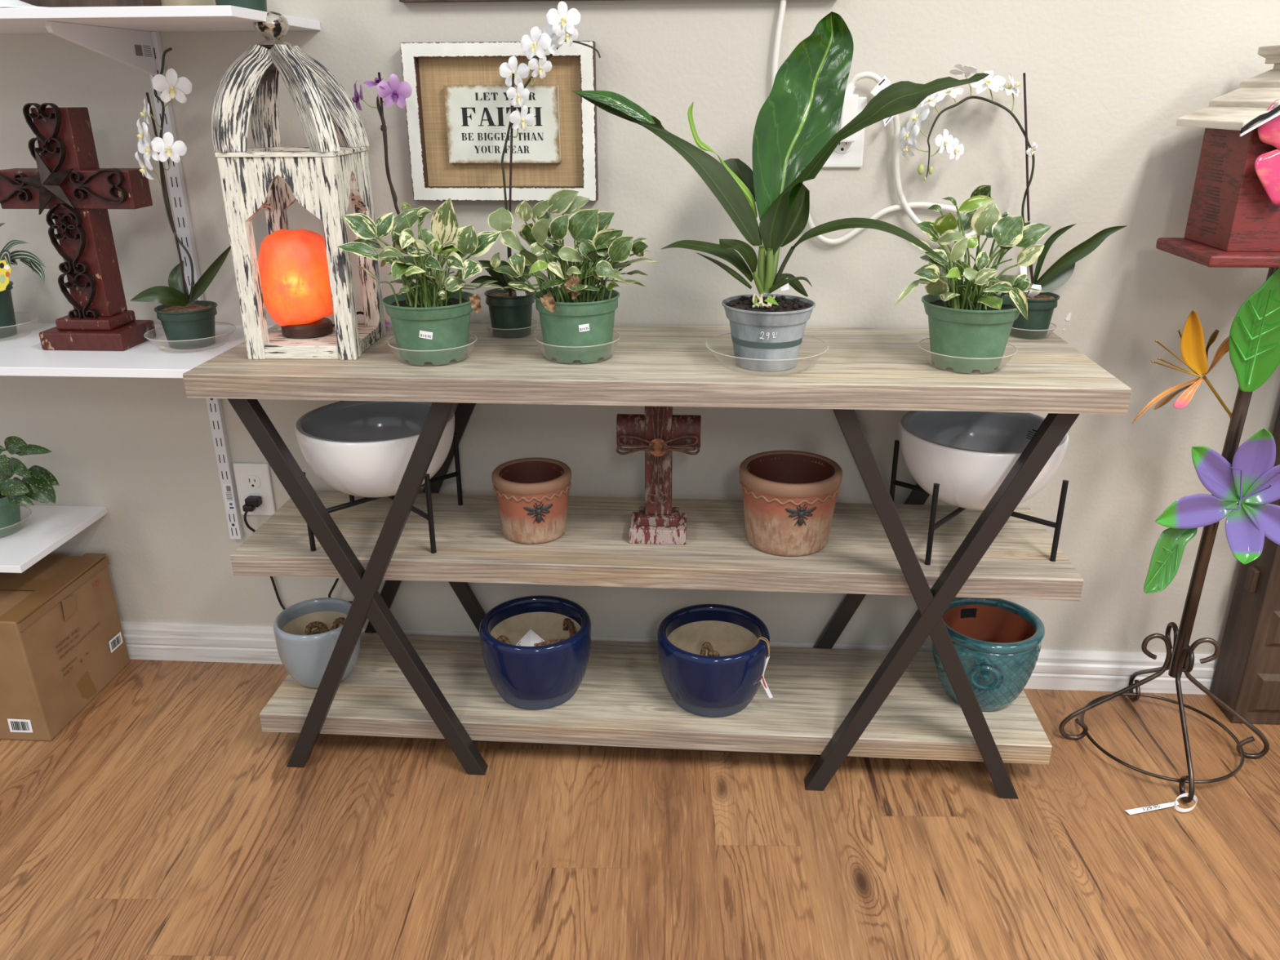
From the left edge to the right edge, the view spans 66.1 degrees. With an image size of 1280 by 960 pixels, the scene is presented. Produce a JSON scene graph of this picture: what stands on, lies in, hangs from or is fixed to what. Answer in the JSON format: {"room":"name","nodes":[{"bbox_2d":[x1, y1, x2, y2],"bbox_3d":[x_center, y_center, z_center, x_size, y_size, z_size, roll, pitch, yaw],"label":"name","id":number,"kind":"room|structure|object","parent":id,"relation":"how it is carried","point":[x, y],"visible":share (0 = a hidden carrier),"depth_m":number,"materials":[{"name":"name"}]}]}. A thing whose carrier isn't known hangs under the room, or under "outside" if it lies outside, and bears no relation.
{"room":"plant shop","nodes":[
{"label":"plant shop","id":0,"kind":"room"},
{"bbox_2d":[381,289,472,365],"bbox_3d":[-0.354,-0.258,1.673,0.157,0.102,0.157,1,22,4],"label":"pot","id":1,"kind":"object","parent":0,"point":[420,320],"depth_m":1.63,"materials":[{"name":"green plastic"}]},
{"bbox_2d":[533,287,619,363],"bbox_3d":[-0.107,-0.265,1.680,0.146,0.106,0.146,1,22,4],"label":"pot","id":2,"kind":"object","parent":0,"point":[587,318],"depth_m":1.64,"materials":[{"name":"green plastic"}]},
{"bbox_2d":[0,0,1279,654],"bbox_3d":[0.032,-0.862,1.761,7.200,2.750,0.097,1,22,4],"label":"wall","id":3,"kind":"structure","parent":0,"point":[1109,82],"depth_m":1.87,"materials":[{"name":"paint"}]},
{"bbox_2d":[0,505,107,573],"bbox_3d":[-1.726,0.108,2.060,1.094,0.015,0.293,1,22,4],"label":"shelf board","id":4,"kind":"object","parent":3,"relation":"attached to","point":[47,527],"visible":1,"depth_m":2.03,"materials":[{"name":"white plastic"}]},
{"bbox_2d":[0,505,31,529],"bbox_3d":[-1.338,0.093,2.033,0.146,0.029,0.146,1,22,4],"label":"saucer","id":5,"kind":"object","parent":4,"relation":"on","point":[20,505],"visible":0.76,"depth_m":2.02,"materials":[{"name":"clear plastic"}]},
{"bbox_2d":[0,435,59,537],"bbox_3d":[-1.265,0.014,1.940,0.325,0.240,0.139,16,27,35],"label":"plant","id":6,"kind":"object","parent":5,"relation":"on","point":[37,482],"visible":0.98,"depth_m":1.89,"materials":[{"name":"green plant"}]},
{"bbox_2d":[0,322,273,377],"bbox_3d":[-1.505,-0.257,1.874,1.542,0.016,0.340,1,22,4],"label":"shelf board","id":7,"kind":"object","parent":3,"relation":"attached to","point":[22,353],"visible":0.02,"depth_m":1.75,"materials":[{"name":"white plastic"}]},
{"bbox_2d":[0,311,39,328],"bbox_3d":[-1.244,-0.293,1.898,0.156,0.031,0.156,1,22,4],"label":"saucer","id":8,"kind":"object","parent":7,"relation":"on","point":[14,312],"visible":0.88,"depth_m":1.89,"materials":[{"name":"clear plastic"}]},
{"bbox_2d":[0,222,45,337],"bbox_3d":[-1.181,-0.373,1.855,0.252,0.208,0.104,4,22,11],"label":"leaf plant","id":9,"kind":"object","parent":8,"relation":"on","point":[7,317],"visible":0.99,"depth_m":1.81,"materials":[{"name":"green plant"}]},
{"bbox_2d":[4,265,9,269],"bbox_3d":[-1.157,-0.389,1.797,0.011,0.008,0.001,1,22,4],"label":"light","id":10,"kind":"object","parent":9,"relation":"attached to","point":[6,267],"depth_m":1.80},
{"bbox_2d":[0,102,155,351],"bbox_3d":[-1.020,-0.452,1.767,0.274,0.421,0.116,1,22,4],"label":"cross","id":11,"kind":"object","parent":7,"relation":"on","point":[68,180],"visible":1,"depth_m":1.74,"materials":[{"name":"paint"}]},
{"bbox_2d":[143,321,235,341],"bbox_3d":[-0.827,-0.262,1.816,0.157,0.028,0.157,1,22,4],"label":"saucer","id":12,"kind":"object","parent":7,"relation":"on","point":[215,322],"visible":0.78,"depth_m":1.77,"materials":[{"name":"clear plastic"}]},
{"bbox_2d":[129,47,231,348],"bbox_3d":[-0.821,-0.486,1.731,0.158,0.505,0.121,1,22,4],"label":"potted orchid","id":13,"kind":"object","parent":12,"relation":"on","point":[182,317],"visible":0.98,"depth_m":1.76,"materials":[{"name":"plant"}]},
{"bbox_2d":[0,4,320,33],"bbox_3d":[-1.432,-0.769,1.659,1.695,0.015,0.354,1,22,4],"label":"shelf board","id":14,"kind":"object","parent":3,"relation":"attached to","point":[157,18],"visible":0.9,"depth_m":1.49,"materials":[{"name":"white plastic"}]},
{"bbox_2d":[0,0,45,8],"bbox_3d":[-1.019,-0.737,1.518,0.260,0.025,0.071,1,22,4],"label":"crumpled paper","id":15,"kind":"object","parent":14,"relation":"on","point":[3,3],"visible":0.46,"depth_m":1.50,"materials":[{"name":"white paper"}]},
{"bbox_2d":[19,0,161,7],"bbox_3d":[-1.090,-0.812,1.568,0.629,0.128,0.058,1,22,4],"label":"wooden crate","id":16,"kind":"object","parent":14,"relation":"on","point":[47,3],"visible":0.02,"depth_m":1.55,"materials":[{"name":"brown wood"}]},
{"bbox_2d":[160,0,216,5],"bbox_3d":[-0.770,-0.830,1.647,0.136,0.100,0.136,1,22,4],"label":"planter","id":17,"kind":"object","parent":14,"relation":"on","point":[164,2],"visible":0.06,"depth_m":1.61,"materials":[{"name":"ceramic"}]},
{"bbox_2d":[214,0,266,11],"bbox_3d":[-0.632,-0.795,1.543,0.090,0.110,0.090,1,22,4],"label":"flower pot","id":18,"kind":"object","parent":14,"relation":"on","point":[259,5],"visible":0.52,"depth_m":1.53,"materials":[{"name":"plastic"}]},
{"bbox_2d":[149,31,244,539],"bbox_3d":[-0.886,-0.343,1.970,0.025,1.011,0.017,1,22,4],"label":"upright","id":19,"kind":"object","parent":3,"relation":"attached to","point":[175,174],"visible":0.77,"depth_m":1.93,"materials":[{"name":"white metal"}]},
{"bbox_2d":[45,21,157,75],"bbox_3d":[-0.899,-0.723,1.656,0.010,0.074,0.291,1,22,4],"label":"shelf bracket","id":20,"kind":"object","parent":19,"relation":"attached to","point":[131,47],"visible":0.95,"depth_m":1.67,"materials":[{"name":"white metal"}]},
{"bbox_2d":[226,485,233,508],"bbox_3d":[-0.882,0.037,2.112,0.013,0.053,0.001,1,22,4],"label":"print","id":21,"kind":"object","parent":19,"relation":"on","point":[229,489],"depth_m":2.11,"materials":[{"name":"grey paper"}]},
{"bbox_2d":[232,462,275,515],"bbox_3d":[-0.828,0.021,2.113,0.077,0.120,0.010,1,22,4],"label":"wall outlet","id":22,"kind":"object","parent":3,"relation":"attached to","point":[254,479],"visible":0.82,"depth_m":2.11,"materials":[{"name":"white plastic"}]},
{"bbox_2d":[244,475,260,488],"bbox_3d":[-0.828,0.004,2.103,0.033,0.030,0.002,1,22,4],"label":"receptacle","id":23,"kind":"object","parent":22,"relation":"attached to","point":[250,481],"depth_m":2.10,"materials":[{"name":"white plastic"}]},
{"bbox_2d":[247,492,263,502],"bbox_3d":[-0.828,0.040,2.117,0.033,0.030,0.002,1,22,4],"label":"receptacle","id":24,"kind":"object","parent":22,"relation":"attached to","point":[255,494],"depth_m":2.11,"materials":[{"name":"white"}]},
{"bbox_2d":[242,495,352,609],"bbox_3d":[-0.691,0.026,2.079,0.315,0.607,0.050,1,22,4],"label":"power cord","id":25,"kind":"object","parent":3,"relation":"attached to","point":[251,502],"visible":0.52,"depth_m":2.10,"materials":[{"name":"black plastic"}]},
{"bbox_2d":[400,40,598,200],"bbox_3d":[-0.252,-0.651,1.794,0.344,0.270,0.032,1,22,4],"label":"framed sign","id":26,"kind":"object","parent":3,"relation":"attached to","point":[458,112],"visible":0.86,"depth_m":1.79,"materials":[{"name":"wood"}]},
{"bbox_2d":[399,0,613,2],"bbox_3d":[-0.040,-0.943,1.668,0.765,0.230,0.025,1,22,4],"label":"wall picture","id":27,"kind":"object","parent":3,"relation":"attached to","point":[401,1],"visible":1,"depth_m":1.72,"materials":[{"name":"brown wood"}]},
{"bbox_2d":[120,621,1217,694],"bbox_3d":[0.035,0.396,2.197,7.200,0.092,0.015,1,22,4],"label":"baseboard","id":28,"kind":"structure","parent":3,"relation":"attached to","point":[1054,669],"depth_m":2.17,"materials":[{"name":"white wood"}]},
{"bbox_2d":[822,97,866,167],"bbox_3d":[0.366,-0.626,1.772,0.077,0.120,0.010,1,22,4],"label":"wall outlet","id":29,"kind":"object","parent":3,"relation":"attached to","point":[846,154],"visible":0.42,"depth_m":1.78,"materials":[{"name":"white plastic"}]},
{"bbox_2d":[834,142,852,152],"bbox_3d":[0.366,-0.606,1.775,0.033,0.030,0.002,1,22,4],"label":"receptacle","id":30,"kind":"object","parent":29,"relation":"attached to","point":[842,147],"depth_m":1.78,"materials":[{"name":"white plastic"}]},
{"bbox_2d":[771,0,976,244],"bbox_3d":[0.426,-0.660,1.736,0.390,0.484,0.031,1,22,4],"label":"power cord","id":31,"kind":"object","parent":3,"relation":"attached to","point":[850,108],"visible":0.66,"depth_m":1.74,"materials":[{"name":"white plastic"}]},
{"bbox_2d":[878,79,891,123],"bbox_3d":[0.429,-0.662,1.720,0.028,0.073,0.003,-3,22,-8],"label":"print","id":32,"kind":"object","parent":31,"relation":"attached to","point":[882,83],"depth_m":1.71,"materials":[{"name":"grey"}]},
{"bbox_2d":[1062,312,1071,330],"bbox_3d":[0.813,-0.302,1.872,0.012,0.035,0.001,1,22,4],"label":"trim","id":33,"kind":"structure","parent":3,"relation":"attached to","point":[1068,316],"depth_m":1.87,"materials":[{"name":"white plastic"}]},
{"bbox_2d":[0,658,1279,959],"bbox_3d":[-0.102,1.211,0.324,7.200,0.050,4.300,1,22,4],"label":"floor","id":34,"kind":"structure","parent":0,"point":[162,821],"depth_m":1.71,"materials":[{"name":"brown wood"}]},
{"bbox_2d":[0,553,129,741],"bbox_3d":[-1.429,0.342,2.098,0.490,0.278,0.302,1,22,4],"label":"cardboard box","id":35,"kind":"object","parent":34,"relation":"on","point":[62,640],"visible":1,"depth_m":2.03,"materials":[{"name":"brown cardboard"}]},
{"bbox_2d":[182,321,1131,799],"bbox_3d":[0.017,0.141,1.882,1.508,0.796,0.398,1,22,4],"label":"console table","id":36,"kind":"object","parent":34,"relation":"on","point":[834,705],"visible":0.8,"depth_m":1.78,"materials":[{"name":"brown wood"}]},
{"bbox_2d":[211,11,386,359],"bbox_3d":[-0.578,-0.495,1.672,0.205,0.547,0.204,1,22,2],"label":"wooden lantern","id":37,"kind":"object","parent":36,"relation":"on","point":[326,177],"visible":0.98,"depth_m":1.61,"materials":[{"name":"white wood"}]},
{"bbox_2d":[257,229,364,338],"bbox_3d":[-0.590,-0.363,1.799,0.149,0.202,0.257,1,22,4],"label":"salt lamp","id":38,"kind":"object","parent":36,"relation":"on","point":[293,266],"visible":0.8,"depth_m":1.69,"materials":[{"name":"orange stone"}]},
{"bbox_2d":[273,597,360,688],"bbox_3d":[-0.655,0.340,2.013,0.166,0.140,0.166,1,22,4],"label":"glazed pot","id":39,"kind":"object","parent":36,"relation":"on","point":[305,658],"visible":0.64,"depth_m":1.96,"materials":[{"name":"grey ceramic"}]},
{"bbox_2d":[304,617,345,635],"bbox_3d":[-0.639,0.300,1.999,0.089,0.038,0.034,1,22,4],"label":"jute rope","id":40,"kind":"object","parent":39,"relation":"in","point":[322,627],"visible":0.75,"depth_m":2.00,"materials":[{"name":"brown fabric"}]},
{"bbox_2d":[302,432,462,553],"bbox_3d":[-0.483,0.019,1.876,0.238,0.152,0.238,1,22,4],"label":"stand","id":41,"kind":"object","parent":36,"relation":"on","point":[429,516],"visible":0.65,"depth_m":1.81,"materials":[{"name":"black metal"}]},
{"bbox_2d":[294,400,454,497],"bbox_3d":[-0.493,-0.050,1.863,0.290,0.143,0.290,1,22,4],"label":"bowl planter","id":42,"kind":"object","parent":41,"relation":"on","point":[357,448],"visible":0.83,"depth_m":1.79,"materials":[{"name":"white ceramic"}]},
{"bbox_2d":[384,319,391,331],"bbox_3d":[-0.495,-0.298,1.890,0.029,0.019,0.026,1,22,4],"label":"blossom","id":43,"kind":"object","parent":36,"relation":"on","point":[387,323],"visible":0.2,"depth_m":1.89,"materials":[{"name":"purple plant"}]},
{"bbox_2d":[351,72,458,290],"bbox_3d":[-0.416,-0.489,1.777,0.165,0.458,0.093,1,22,4],"label":"potted orchid","id":44,"kind":"object","parent":36,"relation":"on","point":[392,91],"visible":0.52,"depth_m":1.70,"materials":[{"name":"purple plant"}]},
{"bbox_2d":[387,333,477,351],"bbox_3d":[-0.354,-0.225,1.687,0.150,0.032,0.150,1,22,4],"label":"saucer","id":45,"kind":"object","parent":36,"relation":"on","point":[468,333],"visible":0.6,"depth_m":1.62,"materials":[{"name":"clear plastic"}]},
{"bbox_2d":[337,198,507,365],"bbox_3d":[-0.352,-0.338,1.644,0.272,0.271,0.196,1,22,4],"label":"pothos","id":46,"kind":"object","parent":45,"relation":"on","point":[424,317],"visible":1,"depth_m":1.61,"materials":[{"name":"green plant"}]},
{"bbox_2d":[484,319,537,329],"bbox_3d":[-0.242,-0.286,1.855,0.100,0.021,0.100,1,22,4],"label":"saucer","id":47,"kind":"object","parent":36,"relation":"on","point":[531,319],"visible":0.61,"depth_m":1.82,"materials":[{"name":"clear plastic"}]},
{"bbox_2d":[470,1,600,337],"bbox_3d":[-0.185,-0.538,1.750,0.239,0.563,0.094,1,22,4],"label":"potted orchid","id":48,"kind":"object","parent":47,"relation":"on","point":[509,308],"visible":0.91,"depth_m":1.70,"materials":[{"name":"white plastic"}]},
{"bbox_2d":[491,457,571,544],"bbox_3d":[-0.202,0.040,1.854,0.148,0.124,0.149,1,22,4],"label":"terracotta pot","id":49,"kind":"object","parent":36,"relation":"on","point":[532,494],"visible":1,"depth_m":1.81,"materials":[{"name":"brown ceramic"}]},
{"bbox_2d":[479,595,591,709],"bbox_3d":[-0.205,0.349,1.963,0.219,0.156,0.219,1,22,4],"label":"glazed pot","id":50,"kind":"object","parent":36,"relation":"on","point":[544,677],"visible":0.99,"depth_m":1.90,"materials":[{"name":"blue ceramic"}]},
{"bbox_2d":[515,629,545,646],"bbox_3d":[-0.217,0.321,1.953,0.053,0.016,0.047,19,28,39],"label":"paper tag","id":51,"kind":"object","parent":50,"relation":"in","point":[531,637],"visible":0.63,"depth_m":1.96,"materials":[{"name":"white paper"}]},
{"bbox_2d":[497,617,576,646],"bbox_3d":[-0.196,0.319,1.947,0.170,0.039,0.083,-13,25,-29],"label":"jute rope","id":52,"kind":"object","parent":50,"relation":"in","point":[567,624],"visible":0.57,"depth_m":1.94,"materials":[{"name":"brown fabric"}]},
{"bbox_2d":[535,330,620,347],"bbox_3d":[-0.106,-0.230,1.694,0.146,0.034,0.146,1,22,4],"label":"saucer","id":53,"kind":"object","parent":36,"relation":"on","point":[613,331],"visible":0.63,"depth_m":1.63,"materials":[{"name":"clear plastic"}]},
{"bbox_2d":[487,189,659,363],"bbox_3d":[-0.111,-0.346,1.655,0.292,0.275,0.206,1,22,4],"label":"pothos","id":54,"kind":"object","parent":53,"relation":"on","point":[577,313],"visible":1,"depth_m":1.62,"materials":[{"name":"green plant"}]},
{"bbox_2d":[259,632,1052,764],"bbox_3d":[0.020,0.433,2.014,1.502,0.041,0.317,1,22,4],"label":"shelf","id":55,"kind":"object","parent":36,"relation":"attached to","point":[623,699],"depth_m":1.92,"materials":[{"name":"brown wood"}]},
{"bbox_2d":[230,489,1083,600],"bbox_3d":[0.018,0.115,1.889,1.508,0.041,0.318,1,22,4],"label":"shelf","id":56,"kind":"object","parent":36,"relation":"attached to","point":[594,548],"depth_m":1.79,"materials":[{"name":"brown wood"}]},
{"bbox_2d":[616,405,701,544],"bbox_3d":[0.034,-0.025,1.808,0.152,0.278,0.085,1,22,4],"label":"cross","id":57,"kind":"object","parent":36,"relation":"on","point":[657,431],"visible":0.98,"depth_m":1.79,"materials":[{"name":"paint"}]},
{"bbox_2d":[657,604,769,717],"bbox_3d":[0.143,0.360,1.938,0.219,0.149,0.219,1,22,4],"label":"glazed pot","id":58,"kind":"object","parent":36,"relation":"on","point":[723,685],"visible":0.99,"depth_m":1.88,"materials":[{"name":"blue ceramic"}]},
{"bbox_2d":[699,641,719,656],"bbox_3d":[0.136,0.332,1.919,0.039,0.021,0.036,1,22,4],"label":"jute rope","id":59,"kind":"object","parent":58,"relation":"in","point":[706,645],"visible":0.94,"depth_m":1.91,"materials":[{"name":"brown fabric"}]},
{"bbox_2d":[756,636,773,697],"bbox_3d":[0.241,0.359,1.886,0.043,0.120,0.017,13,25,31],"label":"tag","id":60,"kind":"object","parent":58,"relation":"hanging from","point":[762,681],"visible":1,"depth_m":1.89,"materials":[{"name":"beige"}]},
{"bbox_2d":[705,332,828,360],"bbox_3d":[0.210,-0.208,1.632,0.202,0.035,0.202,1,22,4],"label":"saucer","id":61,"kind":"object","parent":36,"relation":"on","point":[731,332],"visible":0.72,"depth_m":1.55,"materials":[{"name":"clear plastic"}]},
{"bbox_2d":[572,11,989,371],"bbox_3d":[0.216,-0.442,1.540,0.624,0.535,0.168,1,22,4],"label":"leafy plant","id":62,"kind":"object","parent":61,"relation":"on","point":[795,134],"visible":0.99,"depth_m":1.54,"materials":[{"name":"green plant"}]},
{"bbox_2d":[738,450,842,555],"bbox_3d":[0.274,0.044,1.810,0.186,0.146,0.186,1,22,4],"label":"terracotta pot","id":63,"kind":"object","parent":36,"relation":"on","point":[789,497],"visible":1,"depth_m":1.76,"materials":[{"name":"brown ceramic"}]},
{"bbox_2d":[917,337,1017,359],"bbox_3d":[0.538,-0.205,1.623,0.156,0.032,0.157,1,22,4],"label":"saucer","id":64,"kind":"object","parent":36,"relation":"on","point":[929,337],"visible":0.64,"depth_m":1.56,"materials":[{"name":"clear plastic"}]},
{"bbox_2d":[894,185,1051,373],"bbox_3d":[0.532,-0.319,1.562,0.199,0.286,0.214,11,24,26],"label":"pothos","id":65,"kind":"object","parent":64,"relation":"on","point":[964,321],"visible":0.99,"depth_m":1.55,"materials":[{"name":"green plant"}]},
{"bbox_2d":[921,292,1020,373],"bbox_3d":[0.538,-0.240,1.609,0.160,0.106,0.160,1,22,4],"label":"pot","id":66,"kind":"object","parent":36,"relation":"on","point":[975,325],"depth_m":1.56,"materials":[{"name":"green plastic"}]},
{"bbox_2d":[889,440,1068,565],"bbox_3d":[0.615,0.034,1.823,0.237,0.152,0.237,-1,22,-3],"label":"stand","id":67,"kind":"object","parent":36,"relation":"on","point":[933,526],"visible":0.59,"depth_m":1.74,"materials":[{"name":"black metal"}]},
{"bbox_2d":[898,410,1068,510],"bbox_3d":[0.616,-0.029,1.795,0.290,0.143,0.290,1,22,4],"label":"bowl planter","id":68,"kind":"object","parent":67,"relation":"on","point":[970,455],"visible":0.7,"depth_m":1.74,"materials":[{"name":"white ceramic"}]},
{"bbox_2d":[932,597,1044,711],"bbox_3d":[0.675,0.348,1.935,0.206,0.169,0.206,-12,24,-26],"label":"pot","id":69,"kind":"object","parent":36,"relation":"on","point":[997,642],"visible":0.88,"depth_m":1.88,"materials":[{"name":"teal ceramic"}]},
{"bbox_2d":[1012,322,1056,330],"bbox_3d":[0.720,-0.279,1.825,0.097,0.021,0.097,1,22,4],"label":"saucer","id":70,"kind":"object","parent":36,"relation":"on","point":[1050,322],"visible":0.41,"depth_m":1.78,"materials":[{"name":"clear plastic"}]},
{"bbox_2d":[899,64,1126,338],"bbox_3d":[0.657,-0.487,1.745,0.403,0.464,0.098,1,22,4],"label":"potted orchid","id":71,"kind":"object","parent":70,"relation":"on","point":[1041,304],"visible":0.91,"depth_m":1.73,"materials":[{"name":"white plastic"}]},
{"bbox_2d":[1125,793,1197,814],"bbox_3d":[0.942,0.585,1.781,0.128,0.029,0.024,-1,22,-2],"label":"price tag","id":72,"kind":"object","parent":34,"relation":"on","point":[1131,811],"visible":1,"depth_m":1.78,"materials":[{"name":"white paper"}]},
{"bbox_2d":[1058,44,1279,803],"bbox_3d":[1.024,-0.068,1.732,0.395,1.283,0.384,1,22,4],"label":"stand","id":73,"kind":"object","parent":34,"relation":"on","point":[1233,220],"visible":1,"depth_m":1.66,"materials":[{"name":"metal"}]},
{"bbox_2d":[1202,374,1231,418],"bbox_3d":[1.006,-0.136,1.710,0.084,0.101,0.008,-3,22,-6],"label":"stem","id":74,"kind":"object","parent":73,"relation":"on","point":[1204,377],"depth_m":1.70,"materials":[{"name":"gold metal"}]},
{"bbox_2d":[1236,498,1246,505],"bbox_3d":[1.061,0.033,1.748,0.020,0.024,0.038,1,22,4],"label":"stamens","id":75,"kind":"object","parent":73,"relation":"on","point":[1242,501],"depth_m":1.73,"materials":[{"name":"green metal"}]},
{"bbox_2d":[1209,405,1279,724],"bbox_3d":[1.449,0.070,1.896,0.472,0.905,0.111,1,22,4],"label":"base cabinet","id":76,"kind":"object","parent":34,"relation":"on","point":[1246,677],"visible":0.9,"depth_m":1.99,"materials":[{"name":"brown wood"}]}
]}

